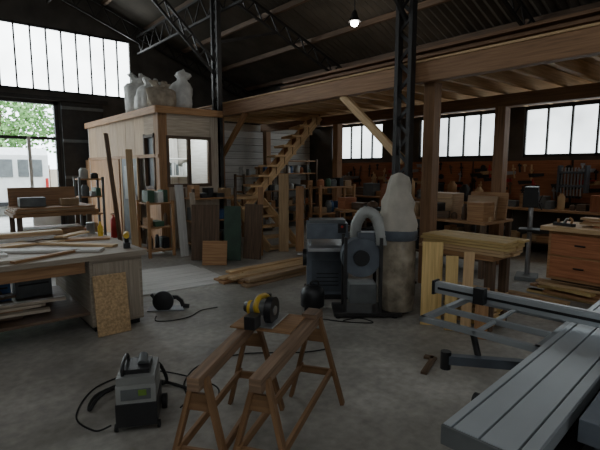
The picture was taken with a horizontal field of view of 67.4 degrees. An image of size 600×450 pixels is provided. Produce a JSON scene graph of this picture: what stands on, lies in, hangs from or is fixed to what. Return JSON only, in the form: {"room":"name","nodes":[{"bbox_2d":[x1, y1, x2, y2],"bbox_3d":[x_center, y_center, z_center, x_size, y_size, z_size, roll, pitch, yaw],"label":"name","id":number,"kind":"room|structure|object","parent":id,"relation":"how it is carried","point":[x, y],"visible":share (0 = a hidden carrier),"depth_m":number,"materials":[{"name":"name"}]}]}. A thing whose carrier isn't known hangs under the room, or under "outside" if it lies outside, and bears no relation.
{"room":"woodworking shop","nodes":[
{"label":"woodworking shop","id":0,"kind":"room"},
{"bbox_2d":[0,0,251,223],"bbox_3d":[-9.101,-3.805,10.374,19.000,8.250,0.200,-6,9,-40],"label":"wall","id":1,"kind":"structure","parent":0,"point":[152,63],"depth_m":13.15,"materials":[{"name":"black metal"}]},
{"bbox_2d":[0,97,65,225],"bbox_3d":[-8.496,-1.480,11.118,4.700,3.450,0.140,-6,9,-40],"label":"door","id":2,"kind":"structure","parent":1,"relation":"in","point":[52,220],"depth_m":12.36,"materials":[{"name":"paint"}]},
{"bbox_2d":[0,92,107,104],"bbox_3d":[-8.475,-3.239,10.715,7.500,0.100,0.080,-6,9,-40],"label":"trim","id":3,"kind":"structure","parent":1,"relation":"attached to","point":[5,94],"depth_m":12.16,"materials":[{"name":"paint"}]},
{"bbox_2d":[0,18,130,98],"bbox_3d":[-9.399,-4.199,10.024,11.200,1.730,0.090,-6,9,-40],"label":"window","id":4,"kind":"structure","parent":1,"relation":"in","point":[34,57],"depth_m":12.39,"materials":[{"name":"white glass"}]},
{"bbox_2d":[60,102,102,224],"bbox_3d":[-6.133,-1.717,12.876,1.100,3.420,0.120,-6,9,-40],"label":"door","id":5,"kind":"structure","parent":1,"relation":"in","point":[74,116],"depth_m":12.65,"materials":[{"name":"paint"}]},
{"bbox_2d":[62,0,253,97],"bbox_3d":[-5.458,-5.964,12.743,9.972,4.148,0.050,-6,9,-40],"label":"roof truss","id":6,"kind":"object","parent":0,"point":[75,6],"depth_m":13.56,"materials":[{"name":"black metal"}]},
{"bbox_2d":[224,123,309,224],"bbox_3d":[-1.345,-1.416,12.888,4.280,2.840,0.040,-6,9,-40],"label":"wall partition","id":7,"kind":"structure","parent":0,"point":[253,155],"depth_m":12.79,"materials":[{"name":"white wood"}]},
{"bbox_2d":[0,219,591,449],"bbox_3d":[-1.936,1.409,2.488,19.000,0.120,22.000,-6,9,-40],"label":"floor","id":8,"kind":"structure","parent":0,"point":[47,370],"depth_m":3.68,"materials":[{"name":"concrete"}]},
{"bbox_2d":[4,186,95,234],"bbox_3d":[-4.557,-0.035,8.255,1.317,1.300,1.000,-6,9,-40],"label":"workbench","id":9,"kind":"object","parent":8,"relation":"on","point":[28,202],"visible":0.58,"depth_m":8.13,"materials":[{"name":"brown wood"}]},
{"bbox_2d":[0,232,146,332],"bbox_3d":[-3.274,0.689,4.523,2.880,0.800,1.750,-6,9,-40],"label":"workbench","id":10,"kind":"object","parent":8,"relation":"on","point":[33,300],"visible":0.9,"depth_m":4.54,"materials":[{"name":"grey wood"}]},
{"bbox_2d":[0,229,117,263],"bbox_3d":[-3.068,0.225,4.582,2.352,0.102,1.580,-6,9,-40],"label":"boards","id":11,"kind":"object","parent":10,"relation":"on","point":[39,235],"visible":1,"depth_m":4.96,"materials":[{"name":"brown wood"}]},
{"bbox_2d":[86,222,94,233],"bbox_3d":[-2.751,0.037,5.909,0.106,0.145,0.106,-6,9,-40],"label":"tin","id":12,"kind":"object","parent":10,"relation":"on","point":[90,226],"visible":1,"depth_m":5.87,"materials":[{"name":"grey metal"}]},
{"bbox_2d":[97,221,102,235],"bbox_3d":[-2.510,0.047,5.654,0.066,0.190,0.066,-6,9,-40],"label":"glue bottle","id":13,"kind":"object","parent":10,"relation":"on","point":[99,227],"visible":0.89,"depth_m":5.63,"materials":[{"name":"yellow plastic"}]},
{"bbox_2d":[123,231,129,247],"bbox_3d":[-1.873,0.155,4.862,0.070,0.168,0.220,-3,8,-20],"label":"drill","id":14,"kind":"object","parent":10,"relation":"on","point":[126,244],"visible":1,"depth_m":4.79,"materials":[{"name":"black plastic"}]},
{"bbox_2d":[73,168,106,234],"bbox_3d":[-4.873,-0.489,10.435,0.550,1.655,0.450,-6,9,-40],"label":"shelf rack","id":15,"kind":"object","parent":8,"relation":"on","point":[83,191],"visible":0.62,"depth_m":10.35,"materials":[{"name":"grey metal"}]},
{"bbox_2d":[92,272,130,337],"bbox_3d":[-1.882,0.791,4.508,0.322,0.595,0.116,-6,9,-40],"label":"board","id":16,"kind":"object","parent":8,"relation":"on","point":[110,291],"visible":1,"depth_m":4.50,"materials":[{"name":"beige wood"}]},
{"bbox_2d":[103,133,122,240],"bbox_3d":[-3.487,-0.559,8.445,0.270,2.290,0.090,3,8,20],"label":"plank","id":17,"kind":"object","parent":8,"relation":"on","point":[106,137],"visible":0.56,"depth_m":8.42,"materials":[{"name":"brown wood"}]},
{"bbox_2d":[110,213,116,237],"bbox_3d":[-4.437,0.014,10.738,0.157,0.580,0.157,1,7,5],"label":"fire extinguisher","id":18,"kind":"object","parent":8,"relation":"on","point":[112,220],"visible":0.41,"depth_m":10.68,"materials":[{"name":"red paint"}]},
{"bbox_2d":[125,149,138,246],"bbox_3d":[-3.116,-0.400,8.363,0.120,1.995,0.204,-5,9,-35],"label":"plank","id":19,"kind":"object","parent":8,"relation":"on","point":[128,152],"visible":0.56,"depth_m":8.34,"materials":[{"name":"brown wood"}]},
{"bbox_2d":[87,362,186,411],"bbox_3d":[-1.089,1.099,3.264,0.801,0.278,0.402,-1,7,-9],"label":"hose","id":20,"kind":"object","parent":8,"relation":"on","point":[97,396],"visible":0.56,"depth_m":3.27,"materials":[{"name":"black rubber"}]},
{"bbox_2d":[114,352,167,431],"bbox_3d":[-1.058,1.063,2.962,0.324,0.448,0.328,-2,7,-12],"label":"shop vacuum","id":21,"kind":"object","parent":8,"relation":"on","point":[139,396],"visible":1,"depth_m":2.82,"materials":[{"name":"black plastic"}]},
{"bbox_2d":[75,370,219,431],"bbox_3d":[-1.106,1.225,3.246,0.940,0.055,0.922,-6,9,-40],"label":"power cable","id":22,"kind":"object","parent":8,"relation":"on","point":[77,420],"visible":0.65,"depth_m":3.18,"materials":[{"name":"black rubber"}]},
{"bbox_2d":[84,105,222,247],"bbox_3d":[-3.902,-1.204,11.287,1.490,2.860,5.214,-6,9,-40],"label":"cabin","id":23,"kind":"object","parent":8,"relation":"on","point":[171,146],"visible":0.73,"depth_m":9.52,"materials":[{"name":"brown wood"}]},
{"bbox_2d":[123,73,145,111],"bbox_3d":[-3.740,-3.006,10.325,0.597,0.945,0.603,-6,9,-40],"label":"sack","id":24,"kind":"object","parent":23,"relation":"on","point":[130,89],"visible":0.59,"depth_m":10.12,"materials":[{"name":"white fabric"}]},
{"bbox_2d":[134,77,160,109],"bbox_3d":[-3.287,-2.830,9.806,0.592,0.724,0.565,-7,10,-43],"label":"sack","id":25,"kind":"object","parent":23,"relation":"on","point":[141,99],"visible":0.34,"depth_m":9.58,"materials":[{"name":"white fabric"}]},
{"bbox_2d":[145,80,176,106],"bbox_3d":[-2.862,-2.683,9.274,0.590,0.567,0.588,0,7,-1],"label":"sack","id":26,"kind":"object","parent":23,"relation":"on","point":[158,94],"visible":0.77,"depth_m":9.11,"materials":[{"name":"beige fabric"}]},
{"bbox_2d":[169,69,192,107],"bbox_3d":[-2.537,-2.874,9.631,0.517,0.854,0.507,7,10,44],"label":"sack","id":27,"kind":"object","parent":23,"relation":"on","point":[184,91],"visible":0.73,"depth_m":9.47,"materials":[{"name":"white fabric"}]},
{"bbox_2d":[136,189,175,258],"bbox_3d":[-2.740,-0.043,8.548,0.520,1.243,0.550,-6,9,-40],"label":"shelf rack","id":28,"kind":"object","parent":8,"relation":"on","point":[149,197],"visible":0.94,"depth_m":8.47,"materials":[{"name":"brown wood"}]},
{"bbox_2d":[147,291,189,311],"bbox_3d":[-1.546,0.880,5.322,0.474,0.250,0.240,-1,7,-8],"label":"saw","id":29,"kind":"object","parent":8,"relation":"on","point":[162,300],"visible":1,"depth_m":5.22,"materials":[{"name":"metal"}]},
{"bbox_2d":[174,185,188,256],"bbox_3d":[-2.222,-0.081,8.463,0.160,1.336,0.232,-5,9,-35],"label":"board","id":30,"kind":"object","parent":8,"relation":"on","point":[179,193],"visible":1,"depth_m":8.45,"materials":[{"name":"grey wood"}]},
{"bbox_2d":[142,264,221,295],"bbox_3d":[-1.968,0.795,6.804,1.394,0.014,1.554,-6,9,-40],"label":"boards","id":31,"kind":"object","parent":8,"relation":"on","point":[179,277],"visible":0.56,"depth_m":6.72,"materials":[{"name":"grey wood"}]},
{"bbox_2d":[155,307,217,321],"bbox_3d":[-1.255,1.008,5.082,0.751,0.025,0.211,-4,8,-31],"label":"power cable","id":32,"kind":"object","parent":8,"relation":"on","point":[212,307],"visible":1,"depth_m":4.97,"materials":[{"name":"black rubber"}]},
{"bbox_2d":[189,192,195,207],"bbox_3d":[-2.007,-0.020,8.573,0.100,1.188,0.209,-5,9,-35],"label":"board","id":33,"kind":"object","parent":8,"relation":"on","point":[191,195],"visible":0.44,"depth_m":8.56,"materials":[{"name":"wood"}]},
{"bbox_2d":[191,205,219,259],"bbox_3d":[-1.707,0.133,8.126,0.500,0.997,0.161,0,7,0],"label":"panel","id":34,"kind":"object","parent":8,"relation":"on","point":[204,218],"depth_m":8.11,"materials":[{"name":"brown wood"}]},
{"bbox_2d":[183,185,236,244],"bbox_3d":[-1.837,-0.166,9.236,1.000,1.314,0.450,-6,9,-40],"label":"shelf rack","id":35,"kind":"object","parent":8,"relation":"on","point":[224,193],"visible":0.28,"depth_m":9.09,"materials":[{"name":"brown wood"}]},
{"bbox_2d":[202,241,226,264],"bbox_3d":[-1.460,0.480,7.710,0.420,0.411,0.120,0,7,0],"label":"plywood panel","id":36,"kind":"object","parent":8,"relation":"on","point":[213,252],"visible":1,"depth_m":7.70,"materials":[{"name":"brown wood"}]},
{"bbox_2d":[210,0,223,228],"bbox_3d":[-1.841,-2.502,10.032,0.300,5.750,0.400,-6,9,-40],"label":"stanchion","id":37,"kind":"object","parent":8,"relation":"on","point":[215,15],"visible":0.48,"depth_m":9.87,"materials":[{"name":"black metal"}]},
{"bbox_2d":[151,0,341,77],"bbox_3d":[-2.412,-5.366,9.185,9.972,4.442,0.060,-6,9,-40],"label":"roof truss","id":38,"kind":"object","parent":37,"relation":"attached to","point":[167,4],"depth_m":10.31,"materials":[{"name":"black metal"}]},
{"bbox_2d":[172,328,284,449],"bbox_3d":[-0.403,0.992,2.652,0.404,0.654,0.978,2,7,13],"label":"sawhorse","id":39,"kind":"object","parent":8,"relation":"on","point":[200,378],"visible":0.77,"depth_m":2.33,"materials":[{"name":"brown wood"}]},
{"bbox_2d":[230,293,305,334],"bbox_3d":[-0.209,0.532,2.856,0.400,0.204,0.420,2,8,18],"label":"saw","id":40,"kind":"object","parent":39,"relation":"on","point":[265,316],"visible":0.99,"depth_m":2.81,"materials":[{"name":"yellow plastic"}]},
{"bbox_2d":[224,206,240,260],"bbox_3d":[-1.214,0.149,8.094,0.300,0.973,0.156,0,7,0],"label":"panel","id":41,"kind":"object","parent":8,"relation":"on","point":[232,214],"visible":0.8,"depth_m":8.08,"materials":[{"name":"paint"}]},
{"bbox_2d":[180,349,324,407],"bbox_3d":[-0.429,1.171,3.782,1.505,0.024,0.570,-6,9,-40],"label":"power cable","id":42,"kind":"object","parent":8,"relation":"on","point":[181,406],"visible":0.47,"depth_m":4.01,"materials":[{"name":"black rubber"}]},
{"bbox_2d":[243,204,262,259],"bbox_3d":[-0.861,0.120,8.230,0.350,0.996,0.151,3,8,20],"label":"panel","id":43,"kind":"object","parent":8,"relation":"on","point":[253,218],"visible":1,"depth_m":8.21,"materials":[{"name":"brown wood"}]},
{"bbox_2d":[234,167,278,227],"bbox_3d":[-1.067,-0.681,11.806,1.250,1.692,0.450,-6,9,-40],"label":"shelf","id":44,"kind":"object","parent":8,"relation":"on","point":[243,172],"visible":0.32,"depth_m":11.61,"materials":[{"name":"brown wood"}]},
{"bbox_2d":[214,256,305,287],"bbox_3d":[-0.329,0.704,7.084,0.722,0.120,2.048,7,10,44],"label":"pile","id":45,"kind":"object","parent":8,"relation":"on","point":[254,275],"visible":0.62,"depth_m":6.71,"materials":[{"name":"brown wood"}]},
{"bbox_2d":[258,187,262,255],"bbox_3d":[-0.750,-0.069,8.550,0.100,1.290,0.205,0,7,0],"label":"plank","id":46,"kind":"object","parent":8,"relation":"on","point":[260,189],"visible":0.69,"depth_m":8.54,"materials":[{"name":"brown wood"}]},
{"bbox_2d":[227,114,327,251],"bbox_3d":[-0.362,-1.178,10.274,2.496,3.104,2.173,-6,9,-40],"label":"staircase","id":47,"kind":"structure","parent":8,"relation":"on","point":[311,122],"depth_m":10.24,"materials":[{"name":"brown wood"}]},
{"bbox_2d":[279,173,288,251],"bbox_3d":[-0.324,-0.246,8.947,0.200,1.544,0.186,0,7,0],"label":"plank","id":48,"kind":"object","parent":8,"relation":"on","point":[283,177],"visible":1,"depth_m":8.93,"materials":[{"name":"brown wood"}]},
{"bbox_2d":[233,311,344,449],"bbox_3d":[-0.042,0.988,2.689,0.404,0.654,1.105,2,8,18],"label":"sawhorse","id":49,"kind":"object","parent":8,"relation":"on","point":[261,379],"visible":0.94,"depth_m":2.44,"materials":[{"name":"brown wood"}]},
{"bbox_2d":[302,308,322,319],"bbox_3d":[0.084,0.597,3.037,0.100,0.030,0.140,3,8,20],"label":"wood offcut","id":50,"kind":"object","parent":49,"relation":"on","point":[310,313],"visible":0.93,"depth_m":3.00,"materials":[{"name":"brown wood"}]},
{"bbox_2d":[277,160,317,221],"bbox_3d":[-0.065,-0.956,13.152,1.150,1.900,0.450,-6,9,-40],"label":"shelf","id":51,"kind":"object","parent":8,"relation":"on","point":[304,169],"visible":0.59,"depth_m":13.14,"materials":[{"name":"brown wood"}]},
{"bbox_2d":[296,186,303,250],"bbox_3d":[-0.004,-0.123,8.969,0.160,1.293,0.183,0,7,0],"label":"plank","id":52,"kind":"object","parent":8,"relation":"on","point":[299,189],"visible":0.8,"depth_m":8.96,"materials":[{"name":"brown wood"}]},
{"bbox_2d":[301,280,323,310],"bbox_3d":[0.146,0.821,5.270,0.280,0.350,0.280,-6,9,-40],"label":"shop vacuum","id":53,"kind":"object","parent":8,"relation":"on","point":[312,295],"visible":0.89,"depth_m":5.17,"materials":[{"name":"black plastic"}]},
{"bbox_2d":[297,218,347,298],"bbox_3d":[0.302,0.412,5.916,0.670,1.000,0.850,0,7,0],"label":"thickness planer","id":54,"kind":"object","parent":8,"relation":"on","point":[321,255],"visible":0.77,"depth_m":5.68,"materials":[{"name":"grey metal"}]},
{"bbox_2d":[309,177,355,231],"bbox_3d":[0.708,-0.296,9.737,1.050,1.447,0.350,-6,9,-40],"label":"shelf","id":55,"kind":"object","parent":8,"relation":"on","point":[330,205],"visible":0.49,"depth_m":9.51,"materials":[{"name":"brown wood"}]},
{"bbox_2d":[316,176,380,223],"bbox_3d":[1.452,-0.608,12.245,0.600,1.437,2.400,-6,9,-40],"label":"workbench","id":56,"kind":"object","parent":8,"relation":"on","point":[370,190],"visible":0.26,"depth_m":11.86,"materials":[{"name":"brown wood"}]},
{"bbox_2d":[323,317,373,322],"bbox_3d":[0.142,1.028,4.961,1.319,0.012,0.166,1,7,7],"label":"power cable","id":57,"kind":"object","parent":8,"relation":"on","point":[356,317],"visible":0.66,"depth_m":4.88,"materials":[{"name":"black rubber"}]},
{"bbox_2d":[331,141,417,318],"bbox_3d":[0.847,0.033,5.120,0.940,1.950,0.561,0,7,0],"label":"collector","id":58,"kind":"object","parent":8,"relation":"on","point":[390,249],"visible":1,"depth_m":4.97,"materials":[{"name":"grey metal"}]},
{"bbox_2d":[195,22,599,282],"bbox_3d":[2.688,-0.927,8.177,4.170,3.090,12.100,-6,9,-40],"label":"mezzanine","id":59,"kind":"object","parent":8,"relation":"on","point":[560,66],"visible":0.76,"depth_m":6.89,"materials":[{"name":"brown wood"}]},
{"bbox_2d":[280,7,599,88],"bbox_3d":[2.074,-2.572,7.271,0.888,0.400,6.687,-6,9,-40],"label":"pile","id":60,"kind":"object","parent":59,"relation":"on","point":[589,16],"visible":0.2,"depth_m":6.25,"materials":[{"name":"brown wood"}]},
{"bbox_2d":[392,0,417,283],"bbox_3d":[1.438,-2.016,6.182,0.300,5.750,0.400,-6,9,-40],"label":"stanchion","id":61,"kind":"object","parent":8,"relation":"on","point":[412,8],"visible":0.58,"depth_m":6.17,"materials":[{"name":"black metal"}]},
{"bbox_2d":[394,0,535,25],"bbox_3d":[0.867,-4.880,5.335,9.972,4.442,0.060,-6,9,-40],"label":"roof truss","id":62,"kind":"object","parent":61,"relation":"attached to","point":[398,3],"depth_m":7.94,"materials":[{"name":"black metal"}]},
{"bbox_2d":[334,183,512,278],"bbox_3d":[2.045,-0.040,8.097,0.900,1.349,3.160,-6,9,-40],"label":"table","id":63,"kind":"object","parent":8,"relation":"on","point":[483,209],"visible":0.5,"depth_m":7.19,"materials":[{"name":"brown wood"}]},
{"bbox_2d":[420,354,436,374],"bbox_3d":[1.063,1.173,3.796,0.105,0.020,0.365,4,8,30],"label":"stick","id":64,"kind":"object","parent":8,"relation":"on","point":[431,359],"visible":1,"depth_m":3.79,"materials":[{"name":"brown wood"}]},
{"bbox_2d":[420,241,442,325],"bbox_3d":[1.393,0.618,4.763,0.210,0.877,0.136,2,7,15],"label":"plank","id":65,"kind":"object","parent":8,"relation":"on","point":[432,252],"visible":0.76,"depth_m":4.75,"materials":[{"name":"brown wood"}]},
{"bbox_2d":[412,178,488,233],"bbox_3d":[3.163,-0.347,10.238,0.600,1.422,2.300,-6,9,-40],"label":"workbench","id":66,"kind":"object","parent":8,"relation":"on","point":[452,186],"visible":0.2,"depth_m":9.78,"materials":[{"name":"brown wood"}]},
{"bbox_2d":[444,256,458,330],"bbox_3d":[1.550,0.697,4.616,0.120,0.758,0.150,2,7,15],"label":"plank","id":67,"kind":"object","parent":8,"relation":"on","point":[451,275],"visible":0.69,"depth_m":4.60,"materials":[{"name":"brown wood"}]},
{"bbox_2d":[460,252,474,333],"bbox_3d":[1.677,0.680,4.512,0.100,0.817,0.129,3,8,25],"label":"plank","id":68,"kind":"object","parent":8,"relation":"on","point":[469,257],"visible":0.64,"depth_m":4.50,"materials":[{"name":"brown wood"}]},
{"bbox_2d":[419,229,529,332],"bbox_3d":[1.826,0.579,4.844,0.460,0.938,1.007,-6,9,-40],"label":"table","id":69,"kind":"object","parent":8,"relation":"on","point":[490,249],"visible":0.54,"depth_m":4.61,"materials":[{"name":"brown wood"}]},
{"bbox_2d":[474,287,489,339],"bbox_3d":[1.769,0.858,4.384,0.120,0.497,0.116,3,8,25],"label":"plank","id":70,"kind":"object","parent":8,"relation":"on","point":[479,309],"visible":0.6,"depth_m":4.37,"materials":[{"name":"brown wood"}]},
{"bbox_2d":[419,279,599,449],"bbox_3d":[1.555,0.878,2.105,2.590,1.030,2.035,-7,10,-44],"label":"saw","id":71,"kind":"object","parent":8,"relation":"on","point":[548,399],"visible":1,"depth_m":1.66,"materials":[{"name":"grey metal"}]},
{"bbox_2d":[514,186,542,281],"bbox_3d":[3.409,0.122,6.693,0.300,1.380,0.420,4,8,30],"label":"press","id":72,"kind":"object","parent":8,"relation":"on","point":[531,194],"visible":0.98,"depth_m":6.60,"materials":[{"name":"grey paint"}]},
{"bbox_2d":[496,289,569,305],"bbox_3d":[2.746,0.916,5.465,0.378,0.104,1.104,-5,9,-35],"label":"plank","id":73,"kind":"object","parent":8,"relation":"on","point":[511,292],"visible":0.13,"depth_m":5.41,"materials":[{"name":"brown wood"}]},
{"bbox_2d":[503,193,599,244],"bbox_3d":[4.776,0.005,8.358,0.600,1.195,2.100,-6,9,-40],"label":"workbench","id":74,"kind":"object","parent":8,"relation":"on","point":[547,205],"visible":0.55,"depth_m":8.26,"materials":[{"name":"brown wood"}]},
{"bbox_2d":[527,278,599,304],"bbox_3d":[3.447,0.852,5.688,0.314,0.176,1.083,-6,9,-40],"label":"pile","id":75,"kind":"object","parent":8,"relation":"on","point":[579,293],"visible":0.99,"depth_m":5.68,"materials":[{"name":"brown wood"}]},
{"bbox_2d":[540,221,599,288],"bbox_3d":[4.624,0.542,5.445,0.850,0.860,2.980,-6,9,-40],"label":"workbench","id":76,"kind":"object","parent":8,"relation":"on","point":[573,257],"visible":0.85,"depth_m":6.03,"materials":[{"name":"brown wood"}]},
{"bbox_2d":[553,217,575,226],"bbox_3d":[3.639,-0.053,6.194,0.070,0.131,0.300,-3,8,-20],"label":"plane","id":77,"kind":"object","parent":76,"relation":"on","point":[564,223],"visible":1,"depth_m":6.15,"materials":[{"name":"paint"}]},
{"bbox_2d":[579,217,599,227],"bbox_3d":[4.287,0.012,5.753,0.393,0.110,1.251,-6,9,-40],"label":"boards","id":78,"kind":"object","parent":76,"relation":"on","point":[592,221],"visible":1,"depth_m":6.05,"materials":[{"name":"brown wood"}]},
{"bbox_2d":[98,0,599,91],"bbox_3d":[1.539,-5.289,4.602,10.100,3.934,22.000,-6,9,-40],"label":"ceiling","id":79,"kind":"structure","parent":0,"point":[312,18],"depth_m":11.22,"materials":[{"name":"black metal"}]},
{"bbox_2d":[348,0,360,26],"bbox_3d":[1.039,-4.318,8.522,0.240,1.072,0.240,-6,9,-40],"label":"pendant lamp","id":80,"kind":"object","parent":79,"relation":"hanging from","point":[354,20],"visible":1,"depth_m":8.52,"materials":[{"name":"black plastic"}]},
{"bbox_2d":[100,0,599,91],"bbox_3d":[1.424,-5.205,4.515,9.680,3.768,22.000,-6,9,-40],"label":"roof purlins","id":81,"kind":"structure","parent":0,"point":[428,3],"depth_m":10.88,"materials":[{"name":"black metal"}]},
{"bbox_2d":[136,0,245,54],"bbox_3d":[1.537,-4.432,5.962,0.050,0.550,19.923,-6,9,-40],"label":"girder","id":82,"kind":"object","parent":81,"relation":"attached to","point":[186,7],"visible":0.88,"depth_m":11.31,"materials":[{"name":"metal"}]},
{"bbox_2d":[251,84,599,250],"bbox_3d":[5.396,-1.634,8.349,0.200,4.450,22.000,-6,9,-40],"label":"wall","id":83,"kind":"structure","parent":0,"point":[320,147],"depth_m":10.25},
{"bbox_2d":[332,122,382,160],"bbox_3d":[1.606,-2.333,12.719,0.080,1.000,2.010,-6,9,-40],"label":"window","id":84,"kind":"structure","parent":83,"relation":"in","point":[358,143],"depth_m":12.64,"materials":[{"name":"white glass"}]},
{"bbox_2d":[419,111,494,158],"bbox_3d":[3.607,-2.036,10.370,0.080,1.000,2.010,-6,9,-40],"label":"window","id":85,"kind":"structure","parent":83,"relation":"in","point":[467,135],"depth_m":10.19,"materials":[{"name":"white glass"}]},
{"bbox_2d":[342,160,599,203],"bbox_3d":[3.824,-1.025,10.055,0.075,0.814,8.100,-6,9,-40],"label":"board","id":86,"kind":"object","parent":83,"relation":"attached to","point":[520,174],"visible":0.61,"depth_m":9.46,"materials":[{"name":"brown wood"}]},
{"bbox_2d":[556,165,590,198],"bbox_3d":[5.044,-0.799,8.320,0.190,0.600,0.490,-6,9,-40],"label":"rack","id":87,"kind":"object","parent":86,"relation":"attached to","point":[560,171],"visible":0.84,"depth_m":8.25,"materials":[{"name":"metal"}]},
{"bbox_2d":[523,100,599,156],"bbox_3d":[5.307,-1.784,8.373,0.080,1.000,2.240,-6,9,-40],"label":"window","id":88,"kind":"structure","parent":83,"relation":"in","point":[567,129],"depth_m":8.67,"materials":[{"name":"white glass"}]},
{"label":"outside","id":89,"kind":"structure","parent":0,"visible":0},
{"bbox_2d":[0,207,32,231],"bbox_3d":[-23.297,-2.705,35.253,70.000,0.130,55.980,-6,9,-40],"label":"ground","id":90,"kind":"structure","parent":89,"point":[4,219],"depth_m":14.20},
{"bbox_2d":[0,134,8,147],"bbox_3d":[-17.701,-3.994,22.440,5.492,5.600,5.377,-6,9,-40],"label":"tree","id":91,"kind":"object","parent":90,"relation":"on","point":[2,143],"visible":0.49,"depth_m":24.20,"materials":[{"name":"green plant"}]},
{"bbox_2d":[0,147,49,206],"bbox_3d":[-11.516,-1.737,17.538,2.050,2.350,5.618,-6,9,-40],"label":"delivery van","id":92,"kind":"object","parent":90,"relation":"on","point":[14,167],"visible":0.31,"depth_m":15.51,"materials":[{"name":"white paint"}]},
{"bbox_2d":[0,101,55,152],"bbox_3d":[-19.549,-6.250,29.635,8.128,8.274,7.829,-6,9,-40],"label":"tree","id":93,"kind":"object","parent":90,"relation":"on","point":[26,116],"visible":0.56,"depth_m":29.47,"materials":[{"name":"green plant"}]},
{"bbox_2d":[38,105,54,142],"bbox_3d":[-14.165,-5.957,31.694,7.091,7.176,6.949,-6,9,-40],"label":"tree","id":94,"kind":"object","parent":90,"relation":"on","point":[49,106],"visible":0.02,"depth_m":30.28,"materials":[{"name":"green plant"}]},
{"bbox_2d":[48,165,57,186],"bbox_3d":[-15.449,-1.722,19.615,30.000,1.800,0.100,-6,9,-40],"label":"fence","id":95,"kind":"object","parent":90,"relation":"on","point":[53,181],"visible":0.02,"depth_m":22.26,"materials":[{"name":"white wood"}]}
]}

